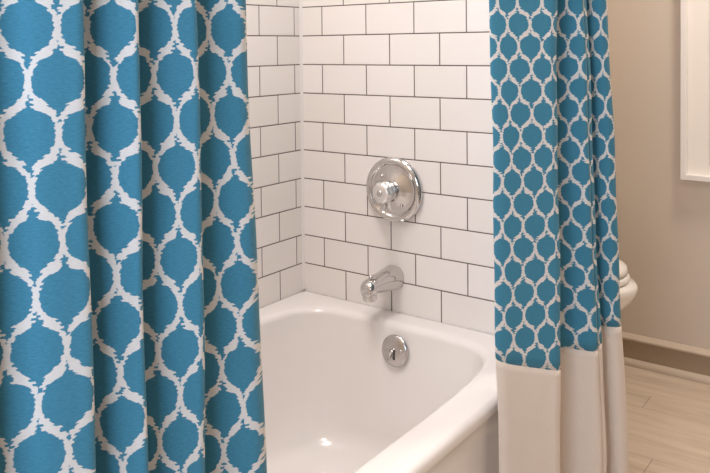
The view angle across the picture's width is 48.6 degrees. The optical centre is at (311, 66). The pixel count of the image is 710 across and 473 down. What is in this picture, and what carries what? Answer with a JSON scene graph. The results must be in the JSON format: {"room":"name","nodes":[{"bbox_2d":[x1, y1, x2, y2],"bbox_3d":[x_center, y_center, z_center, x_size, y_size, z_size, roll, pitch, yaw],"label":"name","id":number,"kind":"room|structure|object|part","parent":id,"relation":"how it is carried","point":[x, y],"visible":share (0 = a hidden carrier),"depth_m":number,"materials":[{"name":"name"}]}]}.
{"room":"bathroom","nodes":[
{"label":"bathroom","id":0,"kind":"room"},
{"bbox_2d":[246,0,303,308],"bbox_3d":[-0.575,-0.128,1.716,0.100,2.440,1.640,1,2,38],"label":"wall","id":1,"kind":"structure","parent":0,"point":[273,41],"depth_m":2.24,"materials":[{"name":"white tile"}]},
{"bbox_2d":[299,0,304,289],"bbox_3d":[-0.033,-0.351,2.320,0.004,2.035,0.010,1,2,38],"label":"trim","id":2,"kind":"structure","parent":1,"relation":"attached to","point":[300,1],"depth_m":2.33,"materials":[{"name":"white tile"}]},
{"bbox_2d":[302,0,494,334],"bbox_3d":[0.336,-0.147,2.108,0.850,2.440,0.100,1,2,38],"label":"wall","id":3,"kind":"structure","parent":0,"point":[407,80],"depth_m":2.12,"materials":[{"name":"white tile"}]},
{"bbox_2d":[361,265,403,301],"bbox_3d":[0.183,0.580,2.100,0.066,0.066,0.139,1,2,38],"label":"tub spout","id":4,"kind":"object","parent":3,"relation":"attached to","point":[391,277],"visible":1,"depth_m":2.08,"materials":[{"name":"silver metal"}]},
{"bbox_2d":[362,293,376,301],"bbox_3d":[0.154,0.599,2.062,0.039,0.030,0.041,1,2,38],"label":"outlet","id":5,"kind":"object","parent":4,"relation":"attached to","point":[366,297],"depth_m":2.04,"materials":[{"name":"silver metal"}]},
{"bbox_2d":[366,157,422,221],"bbox_3d":[0.205,0.336,2.111,0.177,0.177,0.082,1,2,38],"label":"shower valve","id":6,"kind":"object","parent":3,"relation":"attached to","point":[394,188],"visible":1,"depth_m":2.11,"materials":[{"name":"silver metal"}]},
{"bbox_3d":[0.198,0.372,2.110,0.026,0.039,0.016,-1,1,1],"label":"lever","id":7,"kind":"part","parent":6,"relation":"part of","materials":[{"name":"silver metal"}]},
{"bbox_3d":[0.195,0.337,2.098,0.060,0.060,0.044,1,2,38],"label":"knob","id":8,"kind":"part","parent":6,"relation":"part of","materials":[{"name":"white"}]},
{"bbox_3d":[0.098,-0.911,1.163,0.060,0.060,1.638,1,2,38],"label":"shower rod","id":9,"kind":"object","parent":3,"relation":"attached to","visible":0},
{"bbox_2d":[0,0,266,472],"bbox_3d":[-0.192,0.095,0.761,0.047,1.935,0.436,1,2,38],"label":"shower curtain","id":10,"kind":"object","parent":9,"relation":"hanging from","point":[130,340],"visible":1,"depth_m":0.76,"materials":[{"name":"blue fabric"}]},
{"bbox_2d":[489,0,628,472],"bbox_3d":[0.529,0.064,1.665,0.392,1.935,0.097,-2,2,-35],"label":"shower curtain","id":11,"kind":"object","parent":9,"relation":"hanging from","point":[559,356],"visible":1,"depth_m":1.60,"materials":[{"name":"blue fabric"}]},
{"bbox_2d":[607,0,709,349],"bbox_3d":[1.660,-0.169,2.378,2.800,2.440,0.100,1,2,38],"label":"wall","id":12,"kind":"structure","parent":0,"point":[663,219],"depth_m":2.70,"materials":[{"name":"beige paint"}]},
{"bbox_2d":[622,332,709,384],"bbox_3d":[1.632,1.000,2.357,2.600,0.106,0.030,1,2,38],"label":"baseboard","id":13,"kind":"structure","parent":12,"relation":"attached to","point":[687,362],"depth_m":2.68,"materials":[{"name":"beige paint"}]},
{"bbox_3d":[1.629,1.042,2.353,2.600,0.022,0.017,1,2,38],"label":"shoe moulding","id":14,"kind":"part","parent":13,"relation":"part of","materials":[{"name":"beige paint"}]},
{"bbox_2d":[680,0,709,181],"bbox_3d":[1.484,-0.094,2.433,0.623,0.948,0.034,1,2,38],"label":"framed picture","id":15,"kind":"object","parent":12,"relation":"attached to","point":[695,14],"visible":1,"depth_m":2.61,"materials":[{"name":"white paint"}]},
{"bbox_2d":[709,119,709,164],"bbox_3d":[1.487,-0.081,2.438,0.454,0.815,0.002,1,2,38],"label":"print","id":16,"kind":"object","parent":15,"relation":"attached to","point":[709,119],"depth_m":2.58},
{"bbox_2d":[624,365,709,472],"bbox_3d":[0.450,1.133,0.873,2.830,0.060,4.030,1,2,38],"label":"floor","id":17,"kind":"structure","parent":0,"point":[668,417],"depth_m":2.33,"materials":[{"name":"brown wood"}]},
{"bbox_2d":[259,291,498,472],"bbox_3d":[-0.219,0.894,1.474,0.769,0.398,1.633,1,2,38],"label":"bathtub","id":18,"kind":"object","parent":17,"relation":"on","point":[349,387],"visible":0.51,"depth_m":2.05,"materials":[{"name":"white ceramic"}]},
{"bbox_3d":[0.207,0.746,2.034,0.022,0.029,0.010,-2,2,-39],"label":"trip lever","id":19,"kind":"part","parent":18,"relation":"part of","materials":[{"name":"silver metal"}]},
{"bbox_3d":[0.216,0.740,2.041,0.081,0.081,0.013,1,-7,38],"label":"overflow plate","id":20,"kind":"part","parent":18,"relation":"part of","materials":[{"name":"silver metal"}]},
{"bbox_2d":[619,260,637,310],"bbox_3d":[0.646,0.666,2.553,0.786,0.785,0.456,1,2,38],"label":"toilet","id":21,"kind":"object","parent":17,"relation":"on","point":[628,286],"visible":0.04,"depth_m":2.31,"materials":[{"name":"white ceramic"}]},
{"bbox_3d":[0.724,0.602,2.490,0.531,0.036,0.364,1,2,38],"label":"lid","id":22,"kind":"part","parent":21,"relation":"part of","materials":[{"name":"white ceramic"}]},
{"bbox_3d":[0.728,0.634,2.487,0.531,0.022,0.370,1,2,38],"label":"seat","id":23,"kind":"part","parent":21,"relation":"part of","materials":[{"name":"white ceramic"}]},
{"bbox_3d":[0.693,0.852,2.523,0.674,0.414,0.386,1,2,38],"label":"bowl","id":24,"kind":"part","parent":21,"relation":"part of","materials":[{"name":"white ceramic"}]}
]}

